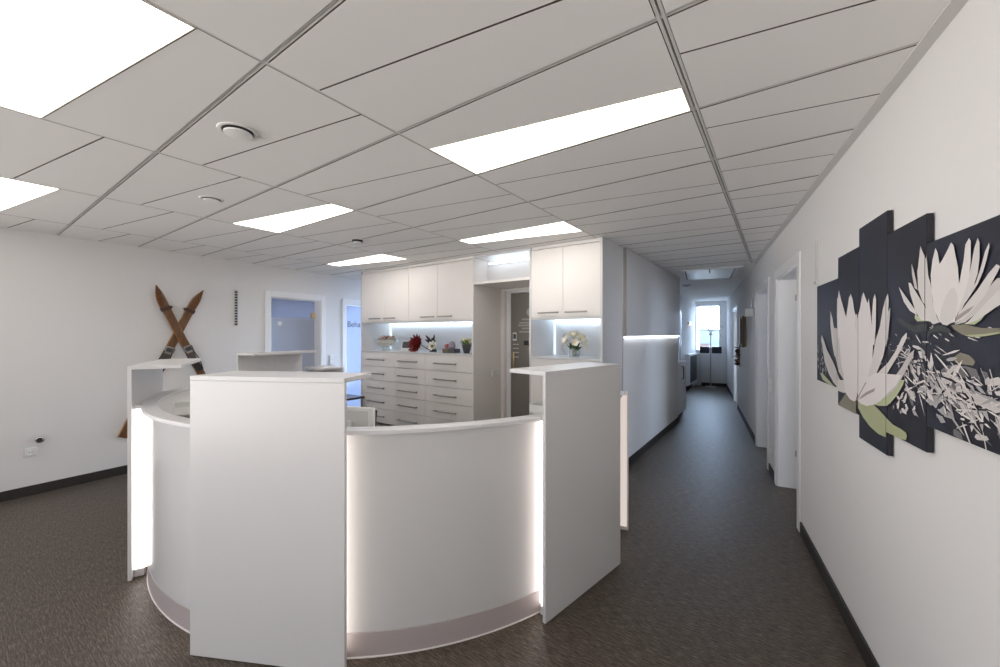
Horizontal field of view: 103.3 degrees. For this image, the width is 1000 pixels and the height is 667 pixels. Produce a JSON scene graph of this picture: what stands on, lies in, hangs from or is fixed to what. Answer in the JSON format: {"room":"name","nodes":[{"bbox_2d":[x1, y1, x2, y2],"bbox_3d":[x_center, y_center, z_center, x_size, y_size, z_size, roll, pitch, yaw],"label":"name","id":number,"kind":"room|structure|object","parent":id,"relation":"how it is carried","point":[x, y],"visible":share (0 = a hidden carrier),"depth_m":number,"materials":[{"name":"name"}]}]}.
{"room":"clinic reception area","nodes":[
{"label":"clinic reception area","id":0,"kind":"room"},
{"bbox_2d":[0,227,360,491],"bbox_3d":[-4.099,0.255,4.587,0.171,2.570,10.000,0,0,31],"label":"wall","id":1,"kind":"structure","parent":0,"point":[75,313],"depth_m":4.17,"materials":[{"name":"white paint"}]},
{"bbox_2d":[24,447,36,457],"bbox_3d":[-4.481,1.128,3.775,0.014,0.082,0.082,0,0,31],"label":"power socket","id":2,"kind":"object","parent":1,"relation":"attached to","point":[28,452],"visible":1,"depth_m":3.77,"materials":[{"name":"white plastic"}]},
{"bbox_2d":[34,436,44,442],"bbox_3d":[-4.425,1.010,3.798,0.087,0.068,0.068,0,0,31],"label":"wall spotlight","id":3,"kind":"object","parent":1,"relation":"attached to","point":[39,439],"visible":1,"depth_m":3.78,"materials":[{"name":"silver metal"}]},
{"bbox_2d":[0,465,126,501],"bbox_3d":[-3.773,1.494,4.950,0.011,0.092,4.160,0,0,31],"label":"baseboard","id":4,"kind":"structure","parent":1,"relation":"attached to","point":[12,494],"depth_m":3.94,"materials":[{"name":"grey"}]},
{"bbox_2d":[117,290,203,437],"bbox_3d":[-3.924,0.303,4.611,0.099,1.698,0.776,0,0,31],"label":"ski","id":5,"kind":"object","parent":1,"relation":"attached to","point":[169,349],"visible":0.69,"depth_m":4.77,"materials":[{"name":"brown wood"}]},
{"bbox_2d":[155,285,205,374],"bbox_3d":[-3.741,0.296,4.860,0.099,1.713,0.801,0,0,31],"label":"ski","id":6,"kind":"object","parent":1,"relation":"attached to","point":[166,309],"visible":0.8,"depth_m":4.72,"materials":[{"name":"brown wood"}]},
{"bbox_2d":[234,290,237,325],"bbox_3d":[-3.549,-0.350,5.318,0.014,0.485,0.044,0,0,31],"label":"wall strip","id":7,"kind":"object","parent":1,"relation":"attached to","point":[235,291],"visible":1,"depth_m":5.31,"materials":[{"name":"grey plastic"}]},
{"bbox_2d":[265,290,325,370],"bbox_3d":[-3.178,0.458,6.099,0.184,2.165,0.965,0,0,31],"label":"door","id":8,"kind":"structure","parent":1,"relation":"in","point":[281,334],"depth_m":6.23,"materials":[{"name":"white wood"}]},
{"bbox_2d":[329,355,333,364],"bbox_3d":[-2.796,0.430,6.562,0.016,0.160,0.080,0,0,31],"label":"light switch","id":9,"kind":"object","parent":1,"relation":"attached to","point":[331,357],"visible":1,"depth_m":6.55,"materials":[{"name":"white plastic"}]},
{"bbox_2d":[342,299,360,406],"bbox_3d":[-2.501,0.468,7.219,0.184,2.145,1.005,0,0,31],"label":"door","id":10,"kind":"structure","parent":1,"relation":"in","point":[351,315],"depth_m":7.08,"materials":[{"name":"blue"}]},
{"bbox_2d":[271,298,312,318],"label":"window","id":11,"kind":"structure","parent":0,"point":[282,308],"depth_m":9.44,"materials":[{"name":"blue glass"}]},
{"bbox_2d":[0,385,866,666],"bbox_3d":[0.973,1.590,5.552,15.200,0.100,18.200,0,0,35],"label":"floor","id":12,"kind":"structure","parent":0,"point":[716,568],"depth_m":2.38,"materials":[{"name":"carpet"}]},
{"bbox_2d":[127,358,200,580],"bbox_3d":[-2.390,0.868,2.861,0.265,1.336,0.790,0,0,-30],"label":"panel","id":13,"kind":"object","parent":12,"relation":"on","point":[144,380],"visible":0.63,"depth_m":2.52,"materials":[{"name":"white paint"}]},
{"bbox_2d":[127,358,200,369],"bbox_3d":[-2.390,0.211,2.861,0.265,0.022,0.790,0,0,-30],"label":"shelf","id":14,"kind":"object","parent":13,"relation":"attached to","point":[161,363],"depth_m":2.67,"materials":[{"name":"white paint"}]},
{"bbox_2d":[237,350,316,371],"bbox_3d":[-2.482,0.868,4.455,0.265,1.336,0.790,0,0,23],"label":"panel","id":15,"kind":"object","parent":12,"relation":"on","point":[289,361],"visible":0.28,"depth_m":4.46,"materials":[{"name":"white paint"}]},
{"bbox_2d":[237,350,316,355],"bbox_3d":[-2.482,0.211,4.455,0.265,0.022,0.790,0,0,23],"label":"shelf","id":16,"kind":"object","parent":15,"relation":"attached to","point":[297,352],"depth_m":4.39,"materials":[{"name":"white paint"}]},
{"bbox_2d":[190,371,370,666],"bbox_3d":[-1.074,0.868,1.969,0.790,1.336,0.265,0,0,8],"label":"panel","id":17,"kind":"object","parent":12,"relation":"on","point":[268,449],"visible":1,"depth_m":1.84,"materials":[{"name":"white paint"}]},
{"bbox_2d":[190,371,370,382],"bbox_3d":[-1.074,0.211,1.969,0.790,0.022,0.265,0,0,8],"label":"shelf","id":18,"kind":"object","parent":17,"relation":"attached to","point":[230,376],"depth_m":1.87,"materials":[{"name":"white laminate"}]},
{"bbox_2d":[347,394,363,406],"bbox_3d":[-2.461,1.252,6.111,0.560,0.575,0.440,0,0,32],"label":"side table","id":19,"kind":"object","parent":12,"relation":"on","point":[349,396],"visible":0.19,"depth_m":6.11,"materials":[{"name":"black metal"}]},
{"bbox_2d":[361,272,362,395],"bbox_3d":[-2.012,0.281,6.488,0.020,2.518,0.612,0,0,35],"label":"panel","id":20,"kind":"object","parent":12,"relation":"on","point":[361,272],"visible":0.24,"depth_m":6.23,"materials":[{"name":"white paint"}]},
{"bbox_2d":[362,352,395,425],"bbox_3d":[-1.696,0.909,6.233,0.789,1.262,0.630,0,0,35],"label":"drawer unit","id":21,"kind":"object","parent":12,"relation":"on","point":[378,390],"visible":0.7,"depth_m":5.97,"materials":[{"name":"white laminate"}]},
{"bbox_2d":[141,365,627,658],"bbox_3d":[-1.229,0.973,3.197,3.838,1.134,2.450,0,0,35],"label":"reception desk","id":22,"kind":"object","parent":12,"relation":"on","point":[443,519],"depth_m":1.99,"materials":[{"name":"white laminate"}]},
{"bbox_2d":[173,401,189,417],"bbox_3d":[-2.107,0.644,2.825,0.340,0.310,0.250,0,0,-37],"label":"tray","id":23,"kind":"object","parent":22,"relation":"on","point":[182,409],"visible":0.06,"depth_m":2.67,"materials":[{"name":"white plastic"}]},
{"bbox_2d":[304,366,339,369],"bbox_3d":[-2.159,0.416,4.865,0.397,0.022,0.288,0,0,35],"label":"shelf","id":24,"kind":"object","parent":22,"relation":"attached to","point":[312,367],"depth_m":4.78,"materials":[{"name":"white paint"}]},
{"bbox_2d":[347,406,376,426],"bbox_3d":[-0.962,0.616,2.350,0.484,0.366,0.150,0,0,14],"label":"computer monitor","id":25,"kind":"object","parent":22,"relation":"on","point":[356,416],"visible":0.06,"depth_m":2.33,"materials":[{"name":"grey plastic"}]},
{"bbox_2d":[141,370,623,434],"bbox_3d":[-1.231,0.463,3.176,3.820,0.022,2.415,0,0,35],"label":"countertop","id":26,"kind":"structure","parent":22,"relation":"on","point":[149,408],"depth_m":2.04,"materials":[{"name":"white paint"}]},
{"bbox_2d":[529,401,542,414],"bbox_3d":[0.414,0.644,2.741,0.340,0.310,0.250,0,0,44],"label":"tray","id":27,"kind":"object","parent":22,"relation":"on","point":[537,407],"visible":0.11,"depth_m":2.74,"materials":[{"name":"white plastic"}]},
{"bbox_2d":[395,353,425,425],"bbox_3d":[-1.122,0.909,5.828,0.614,1.262,0.630,0,0,35],"label":"drawer unit","id":28,"kind":"object","parent":12,"relation":"on","point":[409,368],"visible":0.58,"depth_m":5.59,"materials":[{"name":"white laminate"}]},
{"bbox_2d":[362,320,471,355],"bbox_3d":[-1.093,0.054,5.831,2.238,0.448,0.593,0,0,35],"label":"display niche","id":29,"kind":"object","parent":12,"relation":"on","point":[445,333],"visible":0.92,"depth_m":6.19,"materials":[{"name":"white paint"}]},
{"bbox_2d":[377,335,395,345],"bbox_3d":[-1.773,0.136,6.201,0.410,0.243,0.410,0,0,35],"label":"glass bowl","id":30,"kind":"object","parent":29,"relation":"on","point":[385,340],"visible":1,"depth_m":6.12,"materials":[{"name":"white"}]},
{"bbox_2d":[401,340,409,350],"bbox_3d":[-1.403,0.179,5.995,0.190,0.164,0.090,0,0,27],"label":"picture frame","id":31,"kind":"object","parent":29,"relation":"on","point":[405,343],"visible":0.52,"depth_m":5.98,"materials":[{"name":"white"}]},
{"bbox_2d":[362,349,471,355],"bbox_3d":[-1.093,0.268,5.831,2.238,0.020,0.593,0,0,35],"label":"shelf","id":32,"kind":"object","parent":29,"relation":"attached to","point":[420,351],"depth_m":5.81,"materials":[{"name":"white paint"}]},
{"bbox_2d":[407,334,429,351],"bbox_3d":[-1.151,0.135,5.719,0.377,0.282,0.222,0,0,-12],"label":"flower","id":33,"kind":"object","parent":29,"relation":"on","point":[415,342],"visible":0.98,"depth_m":5.72,"materials":[{"name":"red plant"}]},
{"bbox_2d":[425,334,436,351],"bbox_3d":[-0.982,0.131,5.749,0.211,0.252,0.116,0,0,35],"label":"flower","id":34,"kind":"object","parent":29,"relation":"on","point":[427,337],"visible":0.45,"depth_m":5.73,"materials":[{"name":"black plant"}]},
{"bbox_2d":[427,341,435,351],"bbox_3d":[-0.951,0.172,5.540,0.115,0.170,0.108,0,0,-18],"label":"flower","id":35,"kind":"object","parent":29,"relation":"on","point":[431,345],"visible":0.99,"depth_m":5.55,"materials":[{"name":"white plant"}]},
{"bbox_2d":[442,348,459,352],"bbox_3d":[-0.671,0.230,5.423,0.220,0.055,0.124,0,0,35],"label":"trinket box","id":36,"kind":"object","parent":29,"relation":"on","point":[448,350],"visible":0.98,"depth_m":5.37,"materials":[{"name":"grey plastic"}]},
{"bbox_2d":[444,341,455,348],"bbox_3d":[-0.686,0.149,5.436,0.172,0.105,0.098,0,0,35],"label":"seashell","id":37,"kind":"object","parent":36,"relation":"on","point":[451,345],"visible":1,"depth_m":5.39,"materials":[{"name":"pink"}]},
{"bbox_2d":[460,337,471,352],"bbox_3d":[-0.456,0.151,5.274,0.185,0.213,0.194,0,0,35],"label":"potted flowers","id":38,"kind":"object","parent":29,"relation":"on","point":[466,346],"visible":0.96,"depth_m":5.22,"materials":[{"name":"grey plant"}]},
{"bbox_2d":[425,354,471,423],"bbox_3d":[-0.529,0.909,5.411,0.834,1.262,0.630,0,0,35],"label":"drawer unit","id":39,"kind":"object","parent":12,"relation":"on","point":[448,378],"visible":0.55,"depth_m":5.18,"materials":[{"name":"white laminate"}]},
{"bbox_2d":[472,256,500,420],"bbox_3d":[-0.164,0.281,5.187,0.020,2.518,0.612,0,0,35],"label":"wall","id":40,"kind":"structure","parent":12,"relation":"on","point":[486,301],"depth_m":5.12,"materials":[{"name":"white paint"}]},
{"bbox_2d":[492,370,498,376],"bbox_3d":[-0.061,0.530,5.301,0.016,0.080,0.150,0,0,35],"label":"light switch","id":41,"kind":"object","parent":40,"relation":"attached to","point":[494,373],"visible":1,"depth_m":5.29,"materials":[{"name":"white plastic"}]},
{"bbox_2d":[529,247,535,414],"bbox_3d":[0.514,0.281,4.709,0.020,2.518,0.612,0,0,35],"label":"panel","id":42,"kind":"object","parent":12,"relation":"on","point":[530,248],"visible":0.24,"depth_m":4.46,"materials":[{"name":"white paint"}]},
{"bbox_2d":[510,362,619,623],"bbox_3d":[0.431,0.868,2.465,0.790,1.336,0.265,0,0,-44],"label":"panel","id":43,"kind":"object","parent":12,"relation":"on","point":[580,423],"visible":0.98,"depth_m":2.29,"materials":[{"name":"white paint"}]},
{"bbox_2d":[510,362,619,375],"bbox_3d":[0.431,0.211,2.465,0.790,0.022,0.265,0,0,-44],"label":"shelf","id":44,"kind":"object","parent":43,"relation":"attached to","point":[582,368],"depth_m":2.36,"materials":[{"name":"white paint"}]},
{"bbox_2d":[531,359,600,413],"bbox_3d":[0.840,0.909,4.447,0.812,1.262,0.630,0,0,35],"label":"base cabinet","id":45,"kind":"object","parent":12,"relation":"on","point":[536,380],"visible":0.18,"depth_m":4.39,"materials":[{"name":"white laminate"}]},
{"bbox_2d":[531,317,600,361],"bbox_3d":[0.850,0.054,4.463,0.811,0.448,0.593,0,0,35],"label":"display niche","id":46,"kind":"object","parent":45,"relation":"on","point":[547,334],"visible":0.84,"depth_m":4.67,"materials":[{"name":"white paint"}]},
{"bbox_2d":[531,355,600,361],"bbox_3d":[0.850,0.268,4.463,0.811,0.020,0.593,0,0,35],"label":"shelf","id":47,"kind":"object","parent":46,"relation":"attached to","point":[552,357],"depth_m":4.34,"materials":[{"name":"white paint"}]},
{"bbox_2d":[561,330,588,355],"bbox_3d":[0.822,0.109,4.374,0.321,0.298,0.296,0,0,35],"label":"bouquet","id":48,"kind":"object","parent":46,"relation":"on","point":[574,344],"visible":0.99,"depth_m":4.33,"materials":[{"name":"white plant"}]},
{"bbox_2d":[601,237,621,390],"bbox_3d":[1.197,0.281,4.229,0.022,2.518,0.612,0,0,35],"label":"panel","id":49,"kind":"object","parent":12,"relation":"on","point":[611,253],"visible":0.56,"depth_m":4.19,"materials":[{"name":"white paint"}]},
{"bbox_2d":[678,360,685,416],"bbox_3d":[3.216,1.025,7.410,0.441,1.030,0.790,0,0,35],"label":"base cabinet","id":50,"kind":"object","parent":12,"relation":"on","point":[681,363],"visible":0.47,"depth_m":7.28,"materials":[{"name":"white"}]},
{"bbox_2d":[685,353,696,388],"bbox_3d":[5.388,1.045,11.127,0.118,0.990,1.240,0,0,35],"label":"radiator","id":51,"kind":"object","parent":12,"relation":"on","point":[691,359],"visible":0.99,"depth_m":10.79,"materials":[{"name":"white metal"}]},
{"bbox_2d":[690,355,696,382],"bbox_3d":[5.434,0.960,11.097,0.008,0.720,1.005,0,0,35],"label":"grille","id":52,"kind":"object","parent":51,"relation":"attached to","point":[693,358],"depth_m":11.06,"materials":[{"name":"grey plastic"}]},
{"bbox_2d":[697,324,723,387],"bbox_3d":[6.092,0.627,11.442,0.694,1.824,0.336,0,0,27],"label":"floor lamp","id":53,"kind":"object","parent":12,"relation":"on","point":[710,331],"visible":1,"depth_m":11.43,"materials":[{"name":"silver metal"}]},
{"bbox_2d":[701,354,726,386],"bbox_3d":[6.312,1.075,11.681,0.658,0.930,0.132,0,0,27],"label":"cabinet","id":54,"kind":"object","parent":12,"relation":"on","point":[718,362],"visible":0.9,"depth_m":11.62,"materials":[{"name":"white"}]},
{"bbox_2d":[0,0,968,301],"bbox_3d":[0.906,-1.003,5.717,8.100,0.054,17.606,0,0,35],"label":"ceiling","id":55,"kind":"structure","parent":0,"point":[346,101],"depth_m":1.87,"materials":[{"name":"white tile"}]},
{"bbox_2d":[0,177,58,211],"bbox_3d":[-3.583,-0.988,2.857,1.209,0.020,0.402,0,0,35],"label":"recessed light","id":56,"kind":"object","parent":55,"relation":"in","point":[13,192],"visible":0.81,"depth_m":2.73,"materials":[{"name":"beige plastic"}]},
{"bbox_2d":[0,0,195,117],"bbox_3d":[-1.584,-0.988,1.450,1.209,0.020,0.402,0,0,35],"label":"recessed light","id":57,"kind":"object","parent":55,"relation":"in","point":[53,52],"visible":0.92,"depth_m":1.33,"materials":[{"name":"beige plastic"}]},
{"bbox_2d":[199,196,223,202],"bbox_3d":[-2.094,-0.970,2.872,0.150,0.019,0.150,0,0,35],"label":"ceiling vent","id":58,"kind":"object","parent":55,"relation":"in","point":[210,199],"visible":1,"depth_m":2.85,"materials":[{"name":"white plastic"}]},
{"bbox_2d":[216,122,258,140],"bbox_3d":[-1.265,-0.969,1.910,0.172,0.022,0.172,0,0,35],"label":"ceiling vent","id":59,"kind":"object","parent":55,"relation":"in","point":[234,130],"visible":1,"depth_m":1.88,"materials":[{"name":"white plastic"}]},
{"bbox_2d":[232,203,353,232],"bbox_3d":[-1.764,-0.988,3.317,1.209,0.020,0.402,0,0,35],"label":"recessed light","id":60,"kind":"object","parent":55,"relation":"in","point":[281,222],"visible":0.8,"depth_m":3.36,"materials":[{"name":"beige plastic"}]},
{"bbox_2d":[350,238,364,244],"bbox_3d":[-1.486,-0.958,4.124,0.143,0.045,0.143,0,0,35],"label":"ceiling vent","id":61,"kind":"object","parent":55,"relation":"in","point":[356,241],"visible":1,"depth_m":4.09,"materials":[{"name":"white plastic"}]},
{"bbox_2d":[328,254,404,265],"bbox_3d":[-1.821,-0.988,5.359,1.209,0.020,0.402,0,0,35],"label":"recessed light","id":62,"kind":"object","parent":55,"relation":"in","point":[380,257],"visible":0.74,"depth_m":5.29,"materials":[{"name":"beige plastic"}]},
{"bbox_2d":[459,221,581,243],"bbox_3d":[0.177,-0.988,3.952,1.209,0.020,0.402,0,0,35],"label":"recessed light","id":63,"kind":"object","parent":55,"relation":"in","point":[561,227],"visible":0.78,"depth_m":3.83,"materials":[{"name":"beige plastic"}]},
{"bbox_2d":[429,86,690,173],"bbox_3d":[0.231,-0.988,1.913,1.200,0.020,0.402,0,0,35],"label":"recessed light","id":64,"kind":"object","parent":55,"relation":"in","point":[479,154],"visible":0.85,"depth_m":1.93,"materials":[{"name":"beige plastic"}]},
{"bbox_2d":[679,265,742,281],"bbox_3d":[3.404,-0.949,6.446,0.840,0.063,1.360,0,0,27],"label":"attic hatch","id":65,"kind":"object","parent":55,"relation":"attached to","point":[714,273],"visible":1,"depth_m":6.32,"materials":[{"name":"white"}]},
{"bbox_2d":[587,247,677,457],"bbox_3d":[2.057,0.265,5.832,0.480,2.550,2.995,0,0,35],"label":"wall","id":66,"kind":"structure","parent":0,"point":[649,364],"depth_m":5.38,"materials":[{"name":"white paint"}]},
{"bbox_2d":[623,247,679,336],"bbox_3d":[2.267,-0.469,5.683,0.034,1.013,2.977,0,0,35],"label":"wall panel","id":67,"kind":"object","parent":66,"relation":"attached to","point":[651,293],"visible":1,"depth_m":5.19,"materials":[{"name":"white paint"}]},
{"bbox_2d":[628,417,678,466],"bbox_3d":[2.259,1.494,5.689,0.012,0.092,2.995,0,0,35],"label":"baseboard","id":68,"kind":"structure","parent":66,"relation":"attached to","point":[643,449],"depth_m":5.38,"materials":[{"name":"grey"}]},
{"bbox_2d":[680,296,699,386],"bbox_3d":[4.377,0.265,9.943,0.170,2.550,6.700,0,0,35],"label":"wall","id":69,"kind":"structure","parent":0,"point":[690,312],"depth_m":11.20,"materials":[{"name":"white paint"}]},
{"bbox_2d":[678,310,681,359],"bbox_3d":[4.571,0.470,10.051,0.020,2.140,0.400,0,0,35],"label":"door","id":70,"kind":"structure","parent":69,"relation":"in","point":[680,336],"depth_m":10.11,"materials":[{"name":"white"}]},
{"bbox_2d":[695,301,726,384],"bbox_3d":[6.279,0.265,11.913,1.170,2.550,0.250,0,0,27],"label":"wall","id":71,"kind":"structure","parent":0,"point":[698,382],"depth_m":11.90,"materials":[{"name":"white paint"}]},
{"bbox_2d":[696,303,726,354],"bbox_3d":[6.236,-0.152,11.778,0.875,1.515,0.290,0,0,27],"label":"window","id":72,"kind":"structure","parent":71,"relation":"in","point":[722,306],"depth_m":11.69,"materials":[{"name":"white"}]},
{"bbox_2d":[700,346,708,352],"bbox_3d":[6.096,0.470,11.795,0.250,0.200,0.126,0,0,27],"label":"speaker","id":73,"kind":"object","parent":72,"relation":"on","point":[703,349],"visible":0.98,"depth_m":11.74},
{"bbox_2d":[712,346,721,353],"bbox_3d":[6.382,0.470,11.650,0.250,0.200,0.126,0,0,27],"label":"speaker","id":74,"kind":"object","parent":72,"relation":"on","point":[715,349],"visible":0.97,"depth_m":11.60},
{"bbox_2d":[712,347,720,352],"bbox_3d":[6.355,0.470,11.597,0.230,0.180,0.006,0,0,27],"label":"grille","id":75,"kind":"object","parent":74,"relation":"attached to","point":[714,349],"depth_m":11.60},
{"bbox_2d":[727,0,999,666],"bbox_3d":[2.932,0.255,4.061,0.171,2.570,17.300,0,0,27],"label":"wall","id":76,"kind":"structure","parent":0,"point":[909,539],"depth_m":1.50,"materials":[{"name":"white paint"}]},
{"bbox_2d":[733,305,737,403],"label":"door","id":77,"kind":"structure","parent":76,"relation":"in","point":[735,309],"depth_m":9.03,"materials":[{"name":"white"}]},
{"bbox_2d":[732,345,740,366],"bbox_3d":[4.569,0.420,7.649,0.134,0.422,0.242,0,0,27],"label":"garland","id":78,"kind":"object","parent":76,"relation":"hanging from","point":[737,362],"visible":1,"depth_m":7.62,"materials":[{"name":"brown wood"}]},
{"bbox_2d":[740,316,745,347],"bbox_3d":[4.241,-0.040,6.915,0.063,0.540,0.440,0,0,27],"label":"wall plaque","id":79,"kind":"object","parent":76,"relation":"attached to","point":[743,318],"visible":1,"depth_m":6.72,"materials":[{"name":"brown wood"}]},
{"bbox_2d":[745,308,753,316],"bbox_3d":[3.603,-0.310,5.708,0.115,0.120,0.012,0,0,27],"label":"door sign","id":80,"kind":"object","parent":76,"relation":"attached to","point":[749,312],"visible":1,"depth_m":5.71,"materials":[{"name":"grey plastic"}]},
{"bbox_2d":[755,277,768,469],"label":"door","id":81,"kind":"structure","parent":76,"relation":"in","point":[762,290],"depth_m":5.38,"materials":[{"name":"white wood"}]},
{"bbox_2d":[770,377,771,392],"bbox_3d":[2.950,0.555,4.305,0.016,0.160,0.080,0,0,27],"label":"light switch","id":82,"kind":"object","parent":76,"relation":"attached to","point":[770,377],"visible":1,"depth_m":4.28,"materials":[{"name":"white plastic"}]},
{"bbox_2d":[774,251,800,531],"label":"door","id":83,"kind":"structure","parent":76,"relation":"in","point":[787,278],"depth_m":3.96,"materials":[{"name":"white paint"},{"name":"wood"}]},
{"bbox_2d":[726,384,879,666],"bbox_3d":[2.761,1.494,3.925,0.013,0.092,16.980,0,0,27],"label":"baseboard","id":84,"kind":"structure","parent":76,"relation":"attached to","point":[863,647],"depth_m":2.24,"materials":[{"name":"grey"}]},
{"bbox_2d":[817,278,837,387],"bbox_3d":[1.968,-0.005,2.372,0.023,0.606,0.435,0,0,27],"label":"picture","id":85,"kind":"object","parent":76,"relation":"attached to","point":[827,293],"visible":0.91,"depth_m":2.36,"materials":[{"name":"black"}]},
{"bbox_2d":[837,247,858,414],"bbox_3d":[1.797,-0.015,2.033,0.023,0.808,0.320,0,0,27],"label":"picture","id":86,"kind":"object","parent":76,"relation":"attached to","point":[848,264],"visible":0.89,"depth_m":2.03,"materials":[{"name":"black"}]},
{"bbox_2d":[858,210,892,455],"bbox_3d":[1.653,-0.004,1.747,0.023,0.998,0.316,0,0,27],"label":"picture","id":87,"kind":"object","parent":76,"relation":"attached to","point":[872,347],"visible":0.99,"depth_m":1.73,"materials":[{"name":"black"}]},
{"bbox_2d":[886,213,933,452],"bbox_3d":[1.510,-0.004,1.466,0.023,0.805,0.310,0,0,27],"label":"picture","id":88,"kind":"object","parent":76,"relation":"attached to","point":[906,335],"visible":1,"depth_m":1.44,"materials":[{"name":"black"}]},
{"bbox_2d":[925,215,999,454],"bbox_3d":[1.341,0.003,1.131,0.023,0.613,0.435,0,0,27],"label":"picture","id":89,"kind":"object","parent":76,"relation":"attached to","point":[962,267],"visible":1,"depth_m":1.13,"materials":[{"name":"black"}]},
{"bbox_3d":[-0.386,0.265,5.793,3.460,2.550,0.120,0,0,35],"label":"wall","id":90,"kind":"structure","parent":0,"visible":0},
{"bbox_2d":[362,265,427,323],"bbox_3d":[-1.580,-0.575,6.150,1.074,0.806,0.630,0,0,35],"label":"upper cabinet","id":91,"kind":"object","parent":90,"relation":"attached to","point":[385,292],"visible":0.75,"depth_m":5.91,"materials":[{"name":"white"}]},
{"bbox_2d":[409,256,471,322],"bbox_3d":[-0.664,-0.575,5.505,1.162,0.806,0.630,0,0,35],"label":"upper cabinet","id":92,"kind":"object","parent":90,"relation":"attached to","point":[438,290],"visible":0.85,"depth_m":5.25,"materials":[{"name":"white"}]},
{"bbox_2d":[474,248,528,288],"bbox_3d":[0.176,-0.796,4.949,0.808,0.363,0.607,0,0,35],"label":"niche","id":93,"kind":"object","parent":90,"relation":"attached to","point":[509,269],"visible":0.59,"depth_m":4.92,"materials":[{"name":"beige laminate"}]},
{"bbox_2d":[501,287,528,417],"bbox_3d":[0.378,0.464,5.241,0.801,2.152,0.130,0,0,35],"label":"door","id":94,"kind":"structure","parent":90,"relation":"in","point":[514,301],"depth_m":5.36,"materials":[{"name":"beige laminate"}]},
{"bbox_2d":[531,238,600,319],"bbox_3d":[0.840,-0.575,4.447,0.811,0.806,0.630,0,0,35],"label":"upper cabinet","id":95,"kind":"object","parent":90,"relation":"attached to","point":[565,277],"visible":0.8,"depth_m":4.21,"materials":[{"name":"white"}]},
{"label":"outside","id":96,"kind":"structure","parent":0,"visible":0},
{"bbox_2d":[700,328,718,346],"bbox_3d":[95.898,1.651,170.964,280.000,11.778,90.000,0,0,35],"label":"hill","id":97,"kind":"structure","parent":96,"point":[704,335],"depth_m":156.31,"materials":[{"name":"white"}]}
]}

